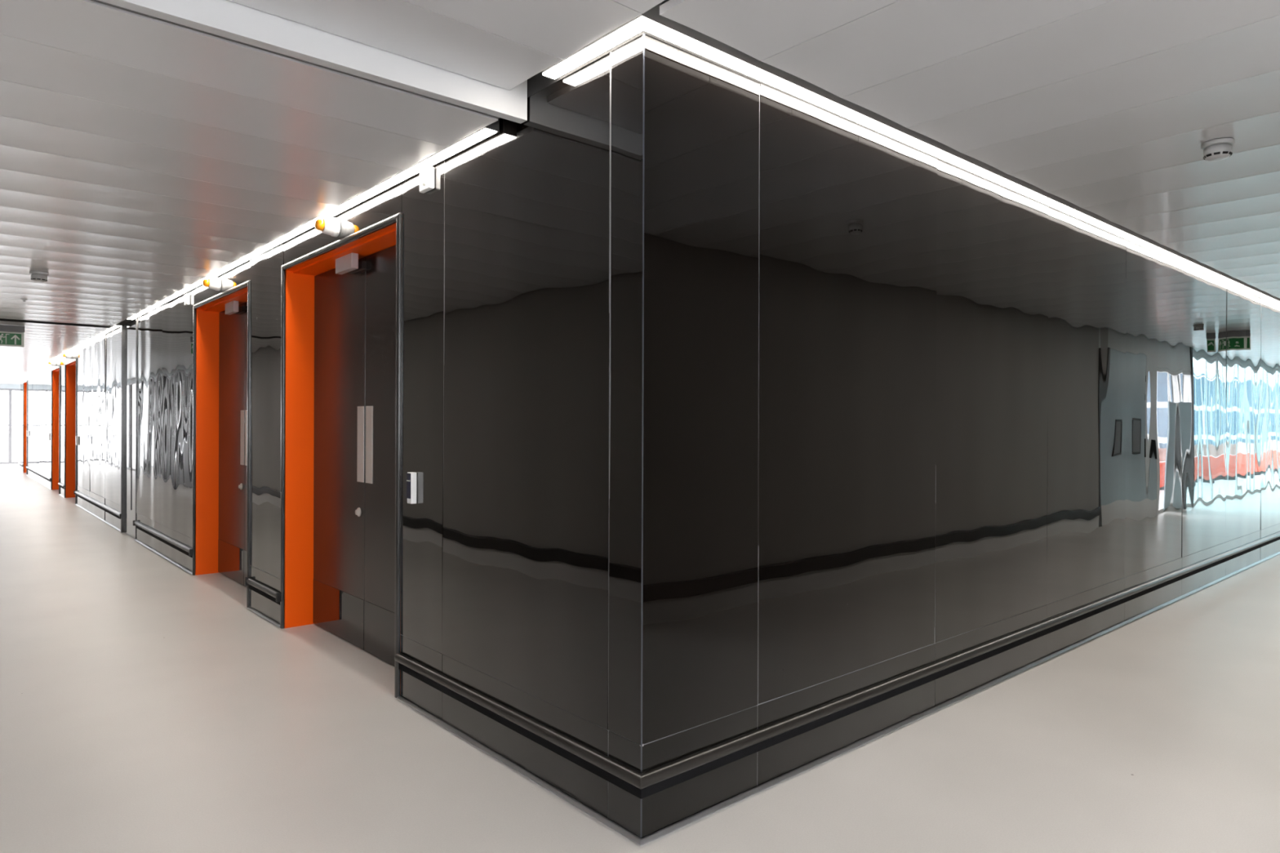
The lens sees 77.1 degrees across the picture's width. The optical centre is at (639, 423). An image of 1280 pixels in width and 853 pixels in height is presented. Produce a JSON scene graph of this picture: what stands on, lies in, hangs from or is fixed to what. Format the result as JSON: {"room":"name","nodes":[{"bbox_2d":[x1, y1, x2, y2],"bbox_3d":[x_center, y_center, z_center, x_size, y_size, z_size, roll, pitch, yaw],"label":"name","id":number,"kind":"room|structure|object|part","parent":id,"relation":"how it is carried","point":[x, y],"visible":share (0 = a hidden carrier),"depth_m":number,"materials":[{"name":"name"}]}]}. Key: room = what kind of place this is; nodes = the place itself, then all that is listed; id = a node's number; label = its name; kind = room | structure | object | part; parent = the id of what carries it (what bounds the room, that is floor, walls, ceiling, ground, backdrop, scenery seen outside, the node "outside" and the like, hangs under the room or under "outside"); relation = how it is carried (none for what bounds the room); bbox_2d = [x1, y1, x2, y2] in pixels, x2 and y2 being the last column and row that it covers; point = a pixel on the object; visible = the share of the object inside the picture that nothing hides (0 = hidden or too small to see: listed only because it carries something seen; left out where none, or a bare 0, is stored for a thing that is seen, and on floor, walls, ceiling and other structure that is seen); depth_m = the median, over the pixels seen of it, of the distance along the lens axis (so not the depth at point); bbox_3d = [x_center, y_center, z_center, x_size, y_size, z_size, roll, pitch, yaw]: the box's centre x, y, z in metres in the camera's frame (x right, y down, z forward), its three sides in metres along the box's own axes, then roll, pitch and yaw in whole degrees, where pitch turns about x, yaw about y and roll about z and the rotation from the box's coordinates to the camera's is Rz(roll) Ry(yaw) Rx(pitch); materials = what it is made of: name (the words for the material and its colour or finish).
{"room":"office building corridor","nodes":[
{"label":"office building corridor","id":0,"kind":"room"},
{"bbox_2d":[115,317,137,539],"bbox_3d":[-6.653,-0.083,10.575,0.288,3.120,1.038,0,0,-41],"label":"column","id":1,"kind":"structure","parent":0,"point":[128,331],"depth_m":10.57,"materials":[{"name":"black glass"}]},
{"bbox_3d":[-6.904,0.076,10.905,0.230,2.800,0.048,0,0,-41],"label":"edge post","id":2,"kind":"part","parent":1,"relation":"part of","materials":[{"name":"black metal"}]},
{"bbox_3d":[-6.803,-1.353,10.599,0.087,0.062,0.800,0,0,-41],"label":"soffit plate","id":3,"kind":"part","parent":1,"relation":"part of","materials":[{"name":"metal"}]},
{"bbox_3d":[-6.660,0.082,10.515,0.018,2.790,0.880,0,0,-41],"label":"pocket panel","id":4,"kind":"part","parent":1,"relation":"part of","materials":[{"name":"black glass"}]},
{"bbox_3d":[-6.601,0.312,10.428,0.006,1.630,0.030,0,0,-41],"label":"slot pull","id":5,"kind":"part","parent":1,"relation":"part of","materials":[{"name":"silver metal"}]},
{"bbox_3d":[-6.294,0.078,10.225,0.208,2.800,0.038,0,0,-41],"label":"edge post","id":6,"kind":"part","parent":1,"relation":"part of","materials":[{"name":"metal"}]},
{"bbox_2d":[19,30,684,818],"bbox_3d":[-7.913,-0.088,14.960,4.009,3.120,28.621,0,0,-41],"label":"wall","id":7,"kind":"structure","parent":0,"point":[522,264],"depth_m":3.58,"materials":[{"name":"black glass"}]},
{"bbox_3d":[-18.340,-0.185,23.853,0.023,2.548,1.456,0,0,-41],"label":"panel","id":8,"kind":"part","parent":7,"relation":"part of","materials":[{"name":"black glass"}]},
{"bbox_2d":[22,380,27,475],"bbox_3d":[-17.342,0.119,22.907,0.304,2.640,1.280,0,0,-41],"label":"door","id":9,"kind":"structure","parent":7,"relation":"in","point":[25,419],"depth_m":23.28,"materials":[{"name":"orange paint"}]},
{"bbox_3d":[-17.433,-1.328,22.823,0.014,0.255,1.276,0,0,-41],"label":"header panel","id":10,"kind":"part","parent":7,"relation":"part of","materials":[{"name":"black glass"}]},
{"bbox_3d":[-16.502,-0.178,21.754,0.020,2.548,1.556,0,0,-41],"label":"panel","id":11,"kind":"part","parent":7,"relation":"part of","materials":[{"name":"black glass"}]},
{"bbox_3d":[-15.463,-0.175,20.564,0.022,2.548,1.597,0,0,-41],"label":"panel","id":12,"kind":"part","parent":7,"relation":"part of","materials":[{"name":"black glass"}]},
{"bbox_3d":[-14.408,-0.171,19.361,0.023,2.548,1.596,0,0,-41],"label":"panel","id":13,"kind":"part","parent":7,"relation":"part of","materials":[{"name":"black glass"}]},
{"bbox_3d":[-13.368,-0.168,18.172,0.021,2.548,1.556,0,0,-41],"label":"panel","id":14,"kind":"part","parent":7,"relation":"part of","materials":[{"name":"black glass"}]},
{"bbox_2d":[48,360,56,365],"bbox_3d":[-12.419,-1.270,16.979,0.135,0.116,0.116,0,0,-41],"label":"beacon","id":15,"kind":"object","parent":7,"relation":"attached to","point":[51,362],"visible":1,"depth_m":16.95,"materials":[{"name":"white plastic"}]},
{"bbox_2d":[50,365,60,493],"bbox_3d":[-12.255,0.137,17.094,0.304,2.640,1.530,0,0,-41],"label":"door","id":16,"kind":"structure","parent":7,"relation":"in","point":[55,394],"depth_m":17.57,"materials":[{"name":"orange paint"}]},
{"bbox_3d":[-12.346,-1.311,17.009,0.014,0.255,1.526,0,0,-41],"label":"header panel","id":17,"kind":"part","parent":7,"relation":"part of","materials":[{"name":"black glass"}]},
{"bbox_3d":[-11.550,-0.161,16.095,0.019,2.548,0.896,0,0,-41],"label":"panel","id":18,"kind":"part","parent":7,"relation":"part of","materials":[{"name":"black glass"}]},
{"bbox_2d":[62,352,71,359],"bbox_3d":[-10.706,-1.264,15.023,0.135,0.116,0.116,0,0,-41],"label":"beacon","id":19,"kind":"object","parent":7,"relation":"attached to","point":[68,355],"visible":1,"depth_m":15.00,"materials":[{"name":"white plastic"}]},
{"bbox_2d":[64,357,76,504],"bbox_3d":[-10.598,0.143,15.201,0.304,2.640,1.700,0,0,-41],"label":"door","id":20,"kind":"structure","parent":7,"relation":"in","point":[70,367],"depth_m":15.76,"materials":[{"name":"orange paint"}]},
{"bbox_3d":[-10.690,-1.305,15.117,0.014,0.255,1.696,0,0,-41],"label":"header panel","id":21,"kind":"part","parent":7,"relation":"part of","materials":[{"name":"black glass"}]},
{"bbox_2d":[75,435,78,444],"bbox_3d":[-10.017,0.310,14.302,0.036,0.164,0.052,0,0,-41],"label":"card reader","id":22,"kind":"object","parent":7,"relation":"attached to","point":[77,437],"visible":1,"depth_m":14.28,"materials":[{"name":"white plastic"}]},
{"bbox_3d":[-9.604,-0.154,13.872,0.021,2.548,1.607,0,0,-41],"label":"panel","id":23,"kind":"part","parent":7,"relation":"part of","materials":[{"name":"black glass"}]},
{"bbox_3d":[-8.547,-0.151,12.664,0.027,2.548,1.596,0,0,-41],"label":"panel","id":24,"kind":"part","parent":7,"relation":"part of","materials":[{"name":"black glass"}]},
{"bbox_3d":[-7.499,-0.147,11.468,0.026,2.548,1.576,0,0,-41],"label":"panel","id":25,"kind":"part","parent":7,"relation":"part of","materials":[{"name":"black glass"}]},
{"bbox_3d":[-5.850,-0.141,9.582,0.021,2.548,1.506,0,0,-41],"label":"panel","id":26,"kind":"part","parent":7,"relation":"part of","materials":[{"name":"black glass"}]},
{"bbox_3d":[-4.856,-0.138,8.446,0.027,2.548,1.506,0,0,-41],"label":"panel","id":27,"kind":"part","parent":7,"relation":"part of","materials":[{"name":"black glass"}]},
{"bbox_2d":[184,293,189,306],"bbox_3d":[-4.545,-1.238,8.056,0.036,0.110,0.120,0,0,-41],"label":"sensor","id":28,"kind":"object","parent":7,"relation":"attached to","point":[186,295],"visible":1,"depth_m":8.02,"materials":[{"name":"white plastic"}]},
{"bbox_2d":[202,277,221,290],"bbox_3d":[-3.805,-1.240,7.136,0.135,0.116,0.116,0,0,-41],"label":"beacon","id":29,"kind":"object","parent":7,"relation":"attached to","point":[215,283],"visible":1,"depth_m":7.11,"materials":[{"name":"white plastic"}]},
{"bbox_2d":[192,280,250,608],"bbox_3d":[-3.649,0.167,7.260,0.304,2.640,1.865,0,0,-41],"label":"door","id":30,"kind":"structure","parent":7,"relation":"in","point":[221,368],"depth_m":7.82,"materials":[{"name":"orange paint"}]},
{"bbox_3d":[-3.893,1.314,7.642,0.002,0.325,0.880,0,0,-41],"label":"kick plate","id":31,"kind":"part","parent":30,"relation":"part of","materials":[{"name":"black metal"}]},
{"bbox_3d":[-3.668,-1.038,7.373,0.030,0.050,0.240,0,0,-41],"label":"strike plate","id":32,"kind":"part","parent":30,"relation":"part of","materials":[{"name":"black plastic"}]},
{"bbox_3d":[-3.640,0.132,7.356,0.004,0.500,0.107,0,0,-41],"label":"push plate","id":33,"kind":"part","parent":30,"relation":"part of","materials":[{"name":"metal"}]},
{"bbox_3d":[-3.306,1.316,6.971,0.002,0.325,0.880,0,0,-41],"label":"kick plate","id":34,"kind":"part","parent":30,"relation":"part of","materials":[{"name":"black metal"}]},
{"bbox_3d":[-3.547,0.133,7.251,0.004,0.500,0.107,0,0,-41],"label":"push plate","id":35,"kind":"part","parent":30,"relation":"part of","materials":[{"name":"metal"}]},
{"bbox_3d":[-3.740,-1.281,7.176,0.014,0.255,1.861,0,0,-41],"label":"header panel","id":36,"kind":"part","parent":7,"relation":"part of","materials":[{"name":"black glass"}]},
{"bbox_3d":[-2.866,-0.131,6.170,0.023,2.548,0.802,0,0,-41],"label":"panel","id":37,"kind":"part","parent":7,"relation":"part of","materials":[{"name":"black glass"}]},
{"bbox_2d":[315,217,340,236],"bbox_3d":[-1.961,-1.234,5.029,0.135,0.116,0.116,0,0,-41],"label":"beacon","id":38,"kind":"object","parent":7,"relation":"attached to","point":[330,226],"visible":1,"depth_m":5.00,"materials":[{"name":"white plastic"}]},
{"bbox_2d":[17,459,641,846],"bbox_3d":[-9.411,1.296,13.617,0.056,0.343,28.634,0,0,-41],"label":"baseboard","id":39,"kind":"structure","parent":7,"relation":"attached to","point":[584,763],"depth_m":3.57,"materials":[{"name":"black metal"}]},
{"bbox_3d":[-18.345,1.264,23.853,0.014,0.343,1.456,0,0,-41],"label":"kick panel","id":40,"kind":"part","parent":39,"relation":"part of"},
{"bbox_3d":[-16.507,1.271,21.755,0.015,0.343,1.556,0,0,-41],"label":"kick panel","id":41,"kind":"part","parent":39,"relation":"part of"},
{"bbox_3d":[-15.467,1.274,20.565,0.015,0.343,1.596,0,0,-41],"label":"kick panel","id":42,"kind":"part","parent":39,"relation":"part of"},
{"bbox_3d":[-14.957,1.224,19.948,0.033,0.047,6.296,0,0,-41],"label":"bumper rail","id":43,"kind":"part","parent":39,"relation":"part of","materials":[{"name":"grey metal"}]},
{"bbox_3d":[-14.413,1.278,19.361,0.014,0.343,1.597,0,0,-41],"label":"kick panel","id":44,"kind":"part","parent":39,"relation":"part of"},
{"bbox_3d":[-13.372,1.282,18.172,0.015,0.343,1.556,0,0,-41],"label":"kick panel","id":45,"kind":"part","parent":39,"relation":"part of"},
{"bbox_3d":[-11.555,1.288,16.095,0.014,0.343,0.896,0,0,-41],"label":"kick panel","id":46,"kind":"part","parent":39,"relation":"part of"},
{"bbox_3d":[-9.609,1.295,13.871,0.016,0.343,1.607,0,0,-41],"label":"kick panel","id":47,"kind":"part","parent":39,"relation":"part of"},
{"bbox_3d":[-8.551,1.298,12.664,0.015,0.343,1.597,0,0,-41],"label":"kick panel","id":48,"kind":"part","parent":39,"relation":"part of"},
{"bbox_3d":[-8.579,1.247,12.659,0.033,0.047,4.766,0,0,-41],"label":"bumper rail","id":49,"kind":"part","parent":39,"relation":"part of","materials":[{"name":"grey metal"}]},
{"bbox_3d":[-7.505,1.302,11.467,0.015,0.343,1.577,0,0,-41],"label":"kick panel","id":50,"kind":"part","parent":39,"relation":"part of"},
{"bbox_3d":[-5.855,1.308,9.582,0.016,0.343,1.506,0,0,-41],"label":"kick panel","id":51,"kind":"part","parent":39,"relation":"part of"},
{"bbox_3d":[-5.375,1.258,8.998,0.033,0.047,2.996,0,0,-41],"label":"bumper rail","id":52,"kind":"part","parent":39,"relation":"part of","materials":[{"name":"grey metal"}]},
{"bbox_3d":[-4.861,1.311,8.445,0.017,0.343,1.506,0,0,-41],"label":"kick panel","id":53,"kind":"part","parent":39,"relation":"part of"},
{"bbox_3d":[-2.888,1.266,6.156,0.033,0.047,0.781,0,0,-41],"label":"bumper rail","id":54,"kind":"part","parent":39,"relation":"part of","materials":[{"name":"grey metal"}]},
{"bbox_3d":[-2.870,1.318,6.171,0.015,0.343,0.802,0,0,-41],"label":"kick panel","id":55,"kind":"part","parent":39,"relation":"part of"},
{"bbox_3d":[-1.141,1.324,4.196,0.013,0.343,0.483,0,0,-41],"label":"kick panel","id":56,"kind":"part","parent":39,"relation":"part of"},
{"bbox_3d":[-0.652,1.274,3.601,0.033,0.047,2.024,0,0,-41],"label":"bumper rail","id":57,"kind":"part","parent":39,"relation":"part of","materials":[{"name":"metal"}]},
{"bbox_3d":[-0.549,1.327,3.518,0.014,0.343,1.310,0,0,-41],"label":"kick panel","id":58,"kind":"part","parent":39,"relation":"part of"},
{"bbox_3d":[-0.053,1.328,2.953,0.014,0.343,0.188,0,0,-41],"label":"kick panel","id":59,"kind":"part","parent":39,"relation":"part of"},
{"bbox_2d":[280,213,401,697],"bbox_3d":[-1.853,0.173,5.208,0.304,2.640,1.980,0,0,-41],"label":"door","id":60,"kind":"structure","parent":7,"relation":"in","point":[341,346],"depth_m":5.49,"materials":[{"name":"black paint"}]},
{"bbox_3d":[-2.116,1.320,5.611,0.002,0.325,0.938,0,0,-41],"label":"kick plate","id":61,"kind":"part","parent":60,"relation":"part of","materials":[{"name":"black metal"}]},
{"bbox_3d":[-1.872,-1.032,5.320,0.030,0.050,0.240,0,0,-41],"label":"strike plate","id":62,"kind":"part","parent":60,"relation":"part of","materials":[{"name":"black plastic"}]},
{"bbox_3d":[-1.843,0.139,5.303,0.004,0.500,0.107,0,0,-41],"label":"push plate","id":63,"kind":"part","parent":60,"relation":"part of","materials":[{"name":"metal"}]},
{"bbox_3d":[-1.751,0.139,5.198,0.004,0.500,0.107,0,0,-41],"label":"push plate","id":64,"kind":"part","parent":60,"relation":"part of","materials":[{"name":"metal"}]},
{"bbox_3d":[-1.491,1.322,4.897,0.002,0.325,0.938,0,0,-41],"label":"kick plate","id":65,"kind":"part","parent":60,"relation":"part of","materials":[{"name":"black metal"}]},
{"bbox_3d":[-1.944,-1.274,5.124,0.014,0.255,1.976,0,0,-41],"label":"header panel","id":66,"kind":"part","parent":7,"relation":"part of","materials":[{"name":"black glass"}]},
{"bbox_2d":[406,471,416,503],"bbox_3d":[-1.202,0.341,4.229,0.036,0.164,0.052,0,0,-41],"label":"card reader","id":67,"kind":"object","parent":7,"relation":"attached to","point":[411,476],"visible":1,"depth_m":4.21,"materials":[{"name":"white plastic"}]},
{"bbox_3d":[-1.137,-0.125,4.195,0.016,2.548,0.482,0,0,-41],"label":"panel","id":68,"kind":"part","parent":7,"relation":"part of","materials":[{"name":"black glass"}]},
{"bbox_2d":[419,166,434,193],"bbox_3d":[-1.095,-1.246,4.113,0.036,0.110,0.120,0,0,-41],"label":"sensor","id":69,"kind":"object","parent":7,"relation":"attached to","point":[426,175],"visible":1,"depth_m":4.09,"materials":[{"name":"white plastic"}]},
{"bbox_3d":[-0.543,-0.123,3.519,0.022,2.548,1.310,0,0,-41],"label":"panel","id":70,"kind":"part","parent":7,"relation":"part of","materials":[{"name":"black glass"}]},
{"bbox_3d":[-0.048,-0.121,2.953,0.018,2.548,0.188,0,0,-41],"label":"panel","id":71,"kind":"part","parent":7,"relation":"part of","materials":[{"name":"black glass"}]},
{"bbox_2d":[0,463,1279,852],"bbox_3d":[-0.270,1.599,20.576,37.500,0.200,40.600,0,0,-41],"label":"floor","id":72,"kind":"structure","parent":0,"point":[144,708],"depth_m":3.71,"materials":[{"name":"plastic"}]},
{"bbox_2d":[0,388,19,463],"bbox_3d":[-21.654,0.109,28.701,6.680,2.630,0.070,0,0,-41],"label":"window","id":73,"kind":"structure","parent":72,"relation":"on","point":[10,424],"depth_m":28.24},
{"bbox_3d":[-22.150,0.108,28.267,0.090,2.630,0.070,0,0,-41],"label":"post","id":74,"kind":"part","parent":73,"relation":"part of","materials":[{"name":"white metal"}]},
{"bbox_2d":[0,0,1279,384],"bbox_3d":[-0.259,-1.559,20.576,37.500,0.524,40.600,0,0,-41],"label":"ceiling","id":75,"kind":"structure","parent":0,"point":[142,157],"depth_m":3.44,"materials":[{"name":"white metal"}]},
{"bbox_2d":[0,383,19,389],"bbox_3d":[-21.648,-1.451,28.701,6.590,0.490,0.120,0,0,-41],"label":"trim","id":76,"kind":"structure","parent":75,"relation":"attached to","point":[2,385],"depth_m":28.21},
{"bbox_2d":[0,324,24,346],"bbox_3d":[-8.627,-1.188,10.890,0.460,0.285,0.070,0,0,-41],"label":"exit sign","id":77,"kind":"object","parent":75,"relation":"hanging from","point":[10,335],"visible":1,"depth_m":10.94,"materials":[{"name":"green plastic"}]},
{"bbox_2d":[29,271,48,282],"bbox_3d":[-5.252,-1.278,7.026,0.136,0.085,0.136,0,0,-41],"label":"smoke detector","id":78,"kind":"object","parent":75,"relation":"attached to","point":[36,276],"visible":1,"depth_m":6.99,"materials":[{"name":"white plastic"}]},
{"bbox_2d":[17,324,120,377],"bbox_3d":[-12.880,-1.383,17.546,0.070,0.075,17.540,0,0,-41],"label":"linear light","id":79,"kind":"object","parent":75,"relation":"attached to","point":[114,326],"visible":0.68,"depth_m":13.84,"materials":[{"name":"white plastic"}]},
{"bbox_2d":[91,0,527,123],"bbox_3d":[-3.145,-1.468,1.170,6.996,0.326,0.092,0,0,-41],"label":"ceiling beam","id":80,"kind":"structure","parent":75,"relation":"attached to","point":[227,20],"depth_m":2.89,"materials":[{"name":"white paint"}]},
{"bbox_2d":[127,118,499,319],"bbox_3d":[-3.581,-1.350,6.920,0.070,0.075,8.880,0,0,-41],"label":"linear light","id":81,"kind":"object","parent":75,"relation":"attached to","point":[493,128],"visible":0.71,"depth_m":4.64,"materials":[{"name":"white plastic"}]},
{"bbox_2d":[542,3,1279,305],"bbox_3d":[10.936,-1.397,12.735,29.578,0.080,0.608,0,0,-41],"label":"linear light","id":82,"kind":"object","parent":75,"relation":"attached to","point":[651,21],"visible":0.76,"depth_m":3.55,"materials":[{"name":"white plastic"}]},
{"bbox_2d":[1200,137,1235,161],"bbox_3d":[2.852,-1.345,3.969,0.136,0.085,0.136,0,0,-41],"label":"smoke detector","id":83,"kind":"object","parent":75,"relation":"attached to","point":[1220,148],"visible":1,"depth_m":3.93,"materials":[{"name":"white plastic"}]},
{"bbox_2d":[640,34,1279,746],"bbox_3d":[11.233,-0.021,12.829,30.000,3.120,0.205,0,0,-41],"label":"wall","id":84,"kind":"structure","parent":0,"point":[900,398],"depth_m":3.90,"materials":[{"name":"black glass"}]},
{"bbox_2d":[640,33,644,838],"bbox_3d":[0.009,0.046,2.878,0.004,2.883,0.004,0,0,-41],"label":"trim","id":85,"kind":"structure","parent":84,"relation":"attached to","point":[643,33],"depth_m":2.88,"materials":[{"name":"metal"}]},
{"bbox_3d":[0.244,-0.120,3.090,0.630,2.548,0.016,0,0,-41],"label":"panel","id":86,"kind":"part","parent":84,"relation":"part of","materials":[{"name":"black glass"}]},
{"bbox_3d":[1.019,-0.117,3.768,1.420,2.548,0.018,0,0,-41],"label":"panel","id":87,"kind":"part","parent":84,"relation":"part of","materials":[{"name":"black glass"}]},
{"bbox_2d":[640,523,1279,846],"bbox_3d":[11.287,1.368,12.737,30.034,0.343,0.048,0,0,-41],"label":"baseboard","id":88,"kind":"structure","parent":84,"relation":"attached to","point":[690,775],"depth_m":3.89,"materials":[{"name":"black metal"}]},
{"bbox_3d":[0.239,1.329,3.090,0.630,0.343,0.013,0,0,-41],"label":"kick panel","id":89,"kind":"part","parent":88,"relation":"part of","materials":[{"name":"black metal"}]},
{"bbox_3d":[1.014,1.332,3.768,1.420,0.343,0.014,0,0,-41],"label":"kick panel","id":90,"kind":"part","parent":88,"relation":"part of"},
{"bbox_3d":[2.078,1.336,4.699,1.400,0.343,0.014,0,0,-41],"label":"kick panel","id":91,"kind":"part","parent":88,"relation":"part of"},
{"bbox_3d":[3.134,1.339,5.624,1.400,0.343,0.015,0,0,-41],"label":"kick panel","id":92,"kind":"part","parent":88,"relation":"part of","materials":[{"name":"grey metal"}]},
{"bbox_3d":[4.191,1.343,6.548,1.400,0.343,0.014,0,0,-41],"label":"kick panel","id":93,"kind":"part","parent":88,"relation":"part of","materials":[{"name":"grey metal"}]},
{"bbox_3d":[5.247,1.347,7.473,1.400,0.343,0.014,0,0,-41],"label":"kick panel","id":94,"kind":"part","parent":88,"relation":"part of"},
{"bbox_3d":[6.304,1.350,8.398,1.400,0.343,0.014,0,0,-41],"label":"kick panel","id":95,"kind":"part","parent":88,"relation":"part of","materials":[{"name":"metal"}]},
{"bbox_3d":[7.361,1.354,9.322,1.400,0.343,0.015,0,0,-41],"label":"kick panel","id":96,"kind":"part","parent":88,"relation":"part of","materials":[{"name":"metal"}]},
{"bbox_3d":[2.083,-0.114,4.699,1.400,2.548,0.016,0,0,-41],"label":"panel","id":97,"kind":"part","parent":84,"relation":"part of","materials":[{"name":"black glass"}]},
{"bbox_3d":[3.140,-0.110,5.623,1.401,2.548,0.016,0,0,-41],"label":"panel","id":98,"kind":"part","parent":84,"relation":"part of","materials":[{"name":"black glass"}]},
{"bbox_3d":[4.196,-0.106,6.548,1.400,2.548,0.018,0,0,-41],"label":"panel","id":99,"kind":"part","parent":84,"relation":"part of","materials":[{"name":"black glass"}]},
{"bbox_3d":[5.253,-0.102,7.473,1.400,2.548,0.016,0,0,-41],"label":"panel","id":100,"kind":"part","parent":84,"relation":"part of","materials":[{"name":"black glass"}]},
{"bbox_3d":[6.309,-0.099,8.398,1.400,2.548,0.017,0,0,-41],"label":"panel","id":101,"kind":"part","parent":84,"relation":"part of","materials":[{"name":"black glass"}]},
{"bbox_3d":[7.366,-0.095,9.321,1.400,2.548,0.018,0,0,-41],"label":"panel","id":102,"kind":"part","parent":84,"relation":"part of","materials":[{"name":"black glass"}]},
{"label":"outside","id":103,"kind":"structure","parent":0,"visible":0},
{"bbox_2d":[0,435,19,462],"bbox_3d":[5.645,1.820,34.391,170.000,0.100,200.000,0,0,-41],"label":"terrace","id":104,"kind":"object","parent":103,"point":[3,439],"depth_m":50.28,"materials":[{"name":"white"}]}
]}

